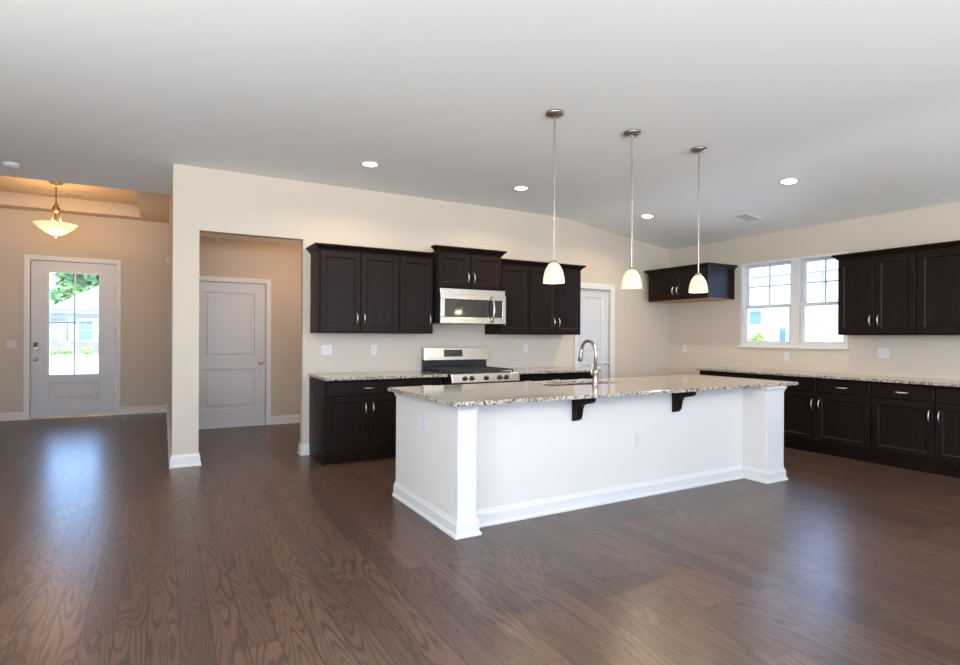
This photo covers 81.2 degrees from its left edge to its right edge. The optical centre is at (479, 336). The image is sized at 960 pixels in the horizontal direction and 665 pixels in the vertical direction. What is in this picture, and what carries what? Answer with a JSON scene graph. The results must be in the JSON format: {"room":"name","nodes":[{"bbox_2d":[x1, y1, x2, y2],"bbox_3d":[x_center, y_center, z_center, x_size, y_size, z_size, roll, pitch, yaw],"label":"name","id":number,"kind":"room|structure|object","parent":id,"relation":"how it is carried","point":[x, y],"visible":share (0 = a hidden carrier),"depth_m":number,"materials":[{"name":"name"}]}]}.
{"room":"open-plan kitchen","nodes":[
{"label":"open-plan kitchen","id":0,"kind":"room"},
{"bbox_2d":[0,208,168,412],"bbox_3d":[-6.725,-0.497,9.149,3.342,3.600,0.150,0,0,-30],"label":"wall","id":1,"kind":"structure","parent":0,"point":[142,247],"depth_m":9.44,"materials":[{"name":"beige paint"}]},
{"bbox_2d":[0,412,22,420],"bbox_3d":[-7.659,1.236,8.524,1.115,0.125,0.026,0,0,-30],"label":"baseboard","id":2,"kind":"structure","parent":1,"relation":"attached to","point":[10,416],"depth_m":8.72,"materials":[{"name":"grey paint"}]},
{"bbox_2d":[7,340,15,347],"bbox_3d":[-7.301,0.111,8.728,0.116,0.115,0.018,0,0,-30],"label":"light switch","id":3,"kind":"object","parent":1,"relation":"attached to","point":[10,343],"visible":1,"depth_m":8.73,"materials":[{"name":"grey plastic"}]},
{"bbox_2d":[23,254,120,419],"bbox_3d":[-6.636,0.004,9.165,1.285,2.600,0.192,0,0,-30],"label":"door","id":4,"kind":"structure","parent":1,"relation":"in","point":[45,395],"depth_m":9.10,"materials":[{"name":"grey paint"}]},
{"bbox_2d":[120,405,167,414],"bbox_3d":[-5.750,1.246,9.605,0.702,0.125,0.026,0,0,-30],"label":"baseboard","id":5,"kind":"structure","parent":1,"relation":"attached to","point":[155,408],"depth_m":9.60,"materials":[{"name":"grey paint"}]},
{"bbox_2d":[0,176,169,222],"bbox_3d":[-5.969,-2.143,7.585,3.102,0.300,3.310,0,0,-30],"label":"ceiling","id":6,"kind":"structure","parent":0,"point":[15,192],"depth_m":8.63,"materials":[{"name":"beige paint"}]},
{"bbox_2d":[33,181,77,237],"bbox_3d":[-6.020,-1.798,7.954,0.520,0.789,0.520,0,0,-30],"label":"pendant","id":7,"kind":"object","parent":6,"relation":"hanging from","point":[56,228],"visible":0.99,"depth_m":7.88,"materials":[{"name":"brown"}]},
{"bbox_2d":[63,193,86,196],"bbox_3d":[-6.246,-2.189,8.640,0.300,0.008,0.100,0,0,-30],"label":"ceiling vent","id":8,"kind":"object","parent":6,"relation":"in","point":[63,193],"visible":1,"depth_m":8.65,"materials":[{"name":"grey plastic"}]},
{"bbox_2d":[168,177,172,449],"bbox_3d":[-4.198,-0.460,7.833,0.240,3.550,4.630,0,0,-30],"label":"wall","id":9,"kind":"structure","parent":0,"point":[171,195],"depth_m":7.04,"materials":[{"name":"beige paint"}]},
{"bbox_2d":[166,406,200,468],"bbox_3d":[-4.170,1.253,7.770,0.292,0.125,4.776,0,0,-30],"label":"baseboard","id":10,"kind":"structure","parent":9,"relation":"attached to","point":[184,460],"depth_m":5.72,"materials":[{"name":"grey paint"}]},
{"bbox_2d":[199,237,300,423],"bbox_3d":[-3.280,-0.105,8.440,1.958,2.850,0.120,0,0,-30],"label":"wall","id":11,"kind":"structure","parent":0,"point":[277,262],"depth_m":8.49,"materials":[{"name":"beige paint"}]},
{"bbox_2d":[199,276,270,428],"bbox_3d":[-3.627,0.226,8.215,1.050,2.185,0.172,0,0,-30],"label":"door","id":12,"kind":"structure","parent":11,"relation":"in","point":[235,318],"depth_m":8.21,"materials":[{"name":"grey paint"}]},
{"bbox_2d":[271,414,299,424],"bbox_3d":[-2.773,1.260,8.647,0.860,0.125,0.026,0,0,-30],"label":"baseboard","id":13,"kind":"structure","parent":11,"relation":"attached to","point":[285,419],"depth_m":8.54,"materials":[{"name":"grey paint"}]},
{"bbox_2d":[172,164,667,454],"bbox_3d":[-0.045,-0.215,7.455,7.098,3.100,0.120,0,0,-30],"label":"wall","id":14,"kind":"structure","parent":0,"point":[205,200],"depth_m":6.73,"materials":[{"name":"beige paint"}]},
{"bbox_2d":[297,442,309,455],"bbox_3d":[-1.638,1.265,6.558,0.942,0.125,0.172,0,0,-30],"label":"baseboard","id":15,"kind":"structure","parent":14,"relation":"attached to","point":[303,449],"depth_m":6.29,"materials":[{"name":"grey paint"}]},
{"bbox_2d":[321,345,331,354],"bbox_3d":[-1.754,0.149,6.410,0.116,0.115,0.018,0,0,-30],"label":"outlet","id":16,"kind":"object","parent":14,"relation":"attached to","point":[325,349],"visible":1,"depth_m":6.41,"materials":[{"name":"grey plastic"}]},
{"bbox_2d":[306,242,400,333],"bbox_3d":[-1.433,-0.520,6.343,0.962,0.955,0.445,0,0,-30],"label":"upper cabinet","id":17,"kind":"object","parent":14,"relation":"attached to","point":[354,289],"visible":1,"depth_m":6.17,"materials":[{"name":"brown wood"}]},
{"bbox_2d":[371,345,376,353],"bbox_3d":[-1.269,0.151,6.689,0.070,0.115,0.008,0,0,-30],"label":"outlet","id":18,"kind":"object","parent":14,"relation":"attached to","point":[373,347],"visible":1,"depth_m":6.69,"materials":[{"name":"grey plastic"}]},
{"bbox_2d":[396,250,434,333],"bbox_3d":[-0.827,-0.517,6.686,0.430,0.955,0.445,0,0,-30],"label":"upper cabinet","id":19,"kind":"object","parent":14,"relation":"attached to","point":[415,267],"visible":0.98,"depth_m":6.53,"materials":[{"name":"brown wood"}]},
{"bbox_2d":[431,245,506,290],"bbox_3d":[-0.223,-0.824,6.976,0.989,0.494,0.535,0,0,-30],"label":"upper cabinet","id":20,"kind":"object","parent":14,"relation":"attached to","point":[454,267],"visible":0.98,"depth_m":6.74,"materials":[{"name":"brown wood"}]},
{"bbox_2d":[433,288,505,324],"bbox_3d":[-0.190,-0.366,6.931,0.888,0.410,0.646,0,0,-30],"label":"microwave","id":21,"kind":"object","parent":20,"relation":"attached to","point":[450,305],"visible":0.98,"depth_m":6.69,"materials":[{"name":"silver metal"}]},
{"bbox_2d":[485,259,530,334],"bbox_3d":[0.366,-0.512,7.361,0.438,0.955,0.445,0,0,-30],"label":"upper cabinet","id":22,"kind":"object","parent":14,"relation":"attached to","point":[514,273],"visible":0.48,"depth_m":7.21,"materials":[{"name":"brown wood"}]},
{"bbox_2d":[524,344,527,352],"bbox_3d":[0.637,0.160,7.768,0.070,0.115,0.008,0,0,-30],"label":"outlet","id":23,"kind":"object","parent":14,"relation":"attached to","point":[525,345],"visible":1,"depth_m":7.76,"materials":[{"name":"grey plastic"}]},
{"bbox_2d":[519,261,585,334],"bbox_3d":[0.956,-0.509,7.695,0.917,0.955,0.445,0,0,-30],"label":"upper cabinet","id":24,"kind":"object","parent":14,"relation":"attached to","point":[554,309],"visible":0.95,"depth_m":7.50,"materials":[{"name":"brown wood"}]},
{"bbox_2d":[574,282,614,377],"bbox_3d":[1.692,0.271,8.421,0.780,2.145,0.172,0,0,-30],"label":"door","id":25,"kind":"structure","parent":14,"relation":"in","point":[594,313],"depth_m":8.45,"materials":[{"name":"grey paint"}]},
{"bbox_2d":[0,0,959,249],"bbox_3d":[0.690,-1.832,3.173,10.350,0.860,12.950,0,0,-30],"label":"ceiling","id":26,"kind":"structure","parent":0,"point":[857,102],"depth_m":4.13,"materials":[{"name":"white paint"}]},
{"bbox_2d":[2,161,20,168],"bbox_3d":[-4.746,-1.737,5.674,0.144,0.040,0.144,0,0,-30],"label":"smoke detector","id":27,"kind":"object","parent":26,"relation":"attached to","point":[13,165],"visible":1,"depth_m":5.64,"materials":[{"name":"grey plastic"}]},
{"bbox_2d":[360,161,379,167],"bbox_3d":[-1.106,-1.735,5.633,0.200,0.008,0.200,0,0,-30],"label":"recessed light","id":28,"kind":"object","parent":26,"relation":"in","point":[371,164],"visible":1,"depth_m":5.63,"materials":[{"name":"white plastic"}]},
{"bbox_2d":[512,186,528,190],"bbox_3d":[0.475,-1.728,6.516,0.200,0.008,0.200,0,0,-30],"label":"recessed light","id":29,"kind":"object","parent":26,"relation":"in","point":[517,188],"visible":1,"depth_m":6.52,"materials":[{"name":"white plastic"}]},
{"bbox_2d":[543,109,564,283],"bbox_3d":[0.574,-1.075,4.327,0.168,1.314,0.168,0,0,-30],"label":"pendant light","id":30,"kind":"object","parent":26,"relation":"hanging from","point":[553,274],"visible":1,"depth_m":4.30,"materials":[{"name":"white glass"}]},
{"bbox_2d":[621,129,641,288],"bbox_3d":[1.283,-1.071,4.729,0.168,1.314,0.168,0,0,-30],"label":"pendant light","id":31,"kind":"object","parent":26,"relation":"hanging from","point":[631,279],"visible":1,"depth_m":4.70,"materials":[{"name":"white glass"}]},
{"bbox_2d":[640,214,654,218],"bbox_3d":[2.253,-1.627,7.546,0.198,0.033,0.199,0,0,-24],"label":"recessed light","id":32,"kind":"object","parent":26,"relation":"in","point":[646,216],"visible":1,"depth_m":7.54,"materials":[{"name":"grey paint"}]},
{"bbox_2d":[689,146,707,292],"bbox_3d":[2.005,-1.068,5.138,0.168,1.314,0.168,0,0,-30],"label":"pendant light","id":33,"kind":"object","parent":26,"relation":"hanging from","point":[698,284],"visible":1,"depth_m":5.10,"materials":[{"name":"white glass"}]},
{"bbox_2d":[733,213,761,221],"bbox_3d":[3.386,-1.512,7.084,0.318,0.054,0.180,0,0,-30],"label":"ceiling vent","id":34,"kind":"object","parent":26,"relation":"in","point":[748,217],"visible":1,"depth_m":7.08,"materials":[{"name":"grey plastic"}]},
{"bbox_2d":[778,178,799,184],"bbox_3d":[3.220,-1.623,5.837,0.198,0.033,0.199,0,0,-24],"label":"recessed light","id":35,"kind":"object","parent":26,"relation":"in","point":[785,181],"visible":1,"depth_m":5.83,"materials":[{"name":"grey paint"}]},
{"bbox_2d":[0,412,959,664],"bbox_3d":[0.038,1.385,4.106,10.560,0.100,15.600,0,0,-30],"label":"floor","id":36,"kind":"structure","parent":0,"point":[260,552],"depth_m":3.24,"materials":[{"name":"brown wood"}]},
{"bbox_2d":[309,376,408,465],"bbox_3d":[-1.342,0.887,6.243,0.941,0.884,0.715,0,0,-30],"label":"base cabinet","id":37,"kind":"object","parent":36,"relation":"on","point":[350,420],"visible":0.96,"depth_m":5.94,"materials":[{"name":"brown wood"}]},
{"bbox_2d":[308,371,447,380],"bbox_3d":[-1.150,0.431,6.308,1.363,0.030,0.789,0,0,-30],"label":"countertop","id":38,"kind":"structure","parent":37,"relation":"on","point":[385,374],"depth_m":6.13,"materials":[{"name":"stone"}]},
{"bbox_2d":[409,377,441,385],"bbox_3d":[-0.756,0.889,6.574,0.405,0.884,0.715,0,0,-30],"label":"base cabinet","id":39,"kind":"object","parent":36,"relation":"on","point":[430,381],"visible":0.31,"depth_m":6.29,"materials":[{"name":"brown wood"}]},
{"bbox_2d":[421,348,519,384],"bbox_3d":[-0.120,0.726,6.822,0.905,1.176,0.894,0,0,-30],"label":"gas range","id":40,"kind":"object","parent":36,"relation":"on","point":[461,365],"visible":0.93,"depth_m":6.94,"materials":[{"name":"silver metal"}]},
{"bbox_2d":[425,370,513,375],"bbox_3d":[-0.124,0.428,6.832,0.905,0.023,0.710,0,0,-30],"label":"cooktop","id":41,"kind":"object","parent":40,"relation":"in","point":[447,372],"depth_m":6.57,"materials":[{"name":"black metal"}]},
{"bbox_2d":[517,374,540,381],"bbox_3d":[0.429,0.895,7.246,0.440,0.884,0.715,0,0,-30],"label":"base cabinet","id":42,"kind":"object","parent":36,"relation":"on","point":[523,377],"visible":0.19,"depth_m":6.99,"materials":[{"name":"brown wood"}]},
{"bbox_2d":[541,372,592,380],"bbox_3d":[1.002,0.898,7.570,0.876,0.884,0.715,0,0,-30],"label":"base cabinet","id":43,"kind":"object","parent":36,"relation":"on","point":[577,375],"visible":0.21,"depth_m":7.27,"materials":[{"name":"brown wood"}]},
{"bbox_2d":[504,367,601,373],"bbox_3d":[0.840,0.440,7.435,1.332,0.030,0.789,0,0,-30],"label":"countertop","id":44,"kind":"structure","parent":43,"relation":"on","point":[531,370],"depth_m":7.26,"materials":[{"name":"stone"}]},
{"bbox_2d":[392,386,787,539],"bbox_3d":[1.087,0.898,4.994,3.460,0.884,1.285,0,0,-30],"label":"kitchen island","id":45,"kind":"object","parent":36,"relation":"on","point":[472,468],"visible":0.88,"depth_m":4.42,"materials":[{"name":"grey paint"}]},
{"bbox_2d":[388,374,797,406],"bbox_3d":[1.156,0.441,5.032,3.730,0.030,1.225,0,0,-30],"label":"island countertop","id":46,"kind":"structure","parent":45,"relation":"on","point":[458,395],"depth_m":4.61,"materials":[{"name":"stone"}]},
{"bbox_2d":[546,383,591,385],"bbox_3d":[0.868,0.552,5.194,0.810,0.194,0.420,0,0,-30],"label":"sink","id":47,"kind":"object","parent":46,"relation":"in","point":[579,383],"visible":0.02,"depth_m":5.41,"materials":[{"name":"silver metal"}]},
{"bbox_2d":[561,383,591,384],"bbox_3d":[1.045,0.553,5.293,0.405,0.194,0.420,0,0,-30],"label":"basin","id":48,"kind":"object","parent":47,"relation":"in","point":[579,383],"depth_m":5.49,"materials":[{"name":"silver metal"}]},
{"bbox_2d":[578,339,598,385],"bbox_3d":[0.957,0.224,5.013,0.094,0.404,0.268,0,0,-30],"label":"faucet","id":49,"kind":"object","parent":46,"relation":"on","point":[595,372],"visible":1,"depth_m":4.92,"materials":[{"name":"silver metal"}]},
{"bbox_2d":[635,432,641,446],"bbox_3d":[1.331,0.861,4.698,0.070,0.115,0.008,0,0,-30],"label":"outlet","id":50,"kind":"object","parent":45,"relation":"attached to","point":[638,436],"visible":1,"depth_m":4.69,"materials":[{"name":"grey plastic"}]},
{"bbox_2d":[699,370,769,379],"bbox_3d":[3.590,0.910,7.583,0.635,0.884,1.056,0,0,-30],"label":"base cabinet","id":51,"kind":"object","parent":36,"relation":"on","point":[710,373],"visible":0.02,"depth_m":7.39,"materials":[{"name":"brown wood"}]},
{"bbox_2d":[770,375,873,462],"bbox_3d":[4.133,0.912,6.623,0.635,0.884,1.150,0,0,-30],"label":"base cabinet","id":52,"kind":"object","parent":36,"relation":"on","point":[832,417],"visible":0.73,"depth_m":6.37,"materials":[{"name":"brown wood"}]},
{"bbox_2d":[871,381,959,477],"bbox_3d":[4.697,0.915,5.626,0.635,0.884,1.140,0,0,-30],"label":"base cabinet","id":53,"kind":"object","parent":36,"relation":"on","point":[916,427],"visible":1,"depth_m":5.63,"materials":[{"name":"brown wood"}]},
{"bbox_3d":[5.250,0.918,4.649,0.636,0.884,1.106,0,0,-30],"label":"base cabinet","id":54,"kind":"object","parent":36,"relation":"on","visible":0},
{"bbox_2d":[696,367,959,386],"bbox_3d":[4.425,0.457,6.097,0.649,0.030,4.470,0,0,-30],"label":"countertop","id":55,"kind":"structure","parent":54,"relation":"on","point":[875,378],"depth_m":6.32,"materials":[{"name":"stone"}]},
{"bbox_2d":[668,201,959,379],"bbox_3d":[5.694,-0.088,4.671,0.150,2.900,10.620,0,0,-30],"label":"wall","id":56,"kind":"structure","parent":0,"point":[710,330],"depth_m":7.08,"materials":[{"name":"beige paint"}]},
{"bbox_2d":[644,262,737,302],"bbox_3d":[3.131,-0.787,8.407,0.635,0.489,1.194,0,0,-30],"label":"upper cabinet","id":57,"kind":"object","parent":56,"relation":"attached to","point":[666,285],"visible":0.98,"depth_m":8.09,"materials":[{"name":"brown wood"}]},
{"bbox_2d":[784,352,788,360],"bbox_3d":[4.055,0.254,7.404,0.008,0.115,0.070,0,0,-30],"label":"outlet","id":58,"kind":"object","parent":56,"relation":"attached to","point":[786,354],"visible":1,"depth_m":7.40,"materials":[{"name":"grey plastic"}]},
{"bbox_2d":[738,251,848,349],"bbox_3d":[4.119,-0.442,7.402,0.165,1.187,1.477,0,0,-30],"label":"window","id":59,"kind":"structure","parent":56,"relation":"in","point":[799,282],"depth_m":7.32,"materials":[{"name":"grey paint"}]},
{"bbox_2d":[831,245,916,334],"bbox_3d":[4.480,-0.488,6.294,0.365,0.934,0.842,0,0,-30],"label":"upper cabinet","id":60,"kind":"object","parent":56,"relation":"attached to","point":[877,289],"visible":0.99,"depth_m":6.16,"materials":[{"name":"brown wood"}]},
{"bbox_2d":[878,348,888,357],"bbox_3d":[4.612,0.185,6.410,0.018,0.115,0.116,0,0,-30],"label":"outlet","id":61,"kind":"object","parent":56,"relation":"attached to","point":[882,352],"visible":1,"depth_m":6.41,"materials":[{"name":"grey plastic"}]},
{"bbox_2d":[915,240,959,334],"bbox_3d":[4.947,-0.486,5.470,0.365,0.934,1.052,0,0,-30],"label":"upper cabinet","id":62,"kind":"object","parent":56,"relation":"attached to","point":[938,264],"visible":1,"depth_m":5.69,"materials":[{"name":"brown wood"}]},
{"label":"outside","id":63,"kind":"structure","parent":0,"visible":0},
{"bbox_2d":[50,354,98,374],"bbox_3d":[4.380,1.616,27.131,140.000,0.280,150.000,0,0,-30],"label":"ground","id":64,"kind":"structure","parent":63,"point":[59,364],"depth_m":27.74,"materials":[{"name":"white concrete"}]},
{"bbox_2d":[50,346,58,354],"bbox_3d":[-30.855,0.954,40.264,0.903,0.757,0.897,0,0,-30],"label":"shrub","id":65,"kind":"object","parent":64,"relation":"on","point":[53,350],"visible":0.55,"depth_m":40.23,"materials":[{"name":"green plant"}]},
{"bbox_2d":[60,346,75,354],"bbox_3d":[-29.988,0.998,40.773,0.876,0.775,0.922,0,0,16],"label":"shrub","id":66,"kind":"object","parent":64,"relation":"on","point":[68,350],"visible":0.96,"depth_m":40.60,"materials":[{"name":"green plant"}]},
{"bbox_2d":[50,273,98,305],"bbox_3d":[-36.936,-3.741,51.826,5.694,10.060,5.935,0,0,-30],"label":"tree","id":67,"kind":"object","parent":64,"relation":"on","point":[64,286],"visible":0.27,"depth_m":50.60,"materials":[{"name":"green plant"}]},
{"bbox_2d":[50,286,115,354],"bbox_3d":[-28.455,-1.954,46.906,12.500,6.550,8.020,0,0,-30],"label":"house","id":68,"kind":"structure","parent":64,"relation":"on","point":[87,302],"depth_m":41.82,"materials":[{"name":"grey"}]},
{"bbox_2d":[81,346,95,354],"bbox_3d":[-28.926,0.997,41.349,0.910,0.794,0.875,0,0,-1],"label":"shrub","id":69,"kind":"object","parent":64,"relation":"on","point":[86,350],"visible":1,"depth_m":41.21,"materials":[{"name":"green plant"}]},
{"bbox_2d":[749,329,769,340],"bbox_3d":[10.909,0.742,21.891,1.005,2.172,0.961,0,0,-30],"label":"shrub","id":70,"kind":"object","parent":64,"relation":"on","point":[759,336],"visible":0.14,"depth_m":21.82,"materials":[{"name":"green plant"}]},
{"bbox_2d":[749,259,842,341],"bbox_3d":[15.512,-1.092,22.508,10.200,5.600,18.200,0,0,-30],"label":"house","id":71,"kind":"structure","parent":64,"relation":"on","point":[821,321],"depth_m":21.79,"materials":[{"name":"grey"}]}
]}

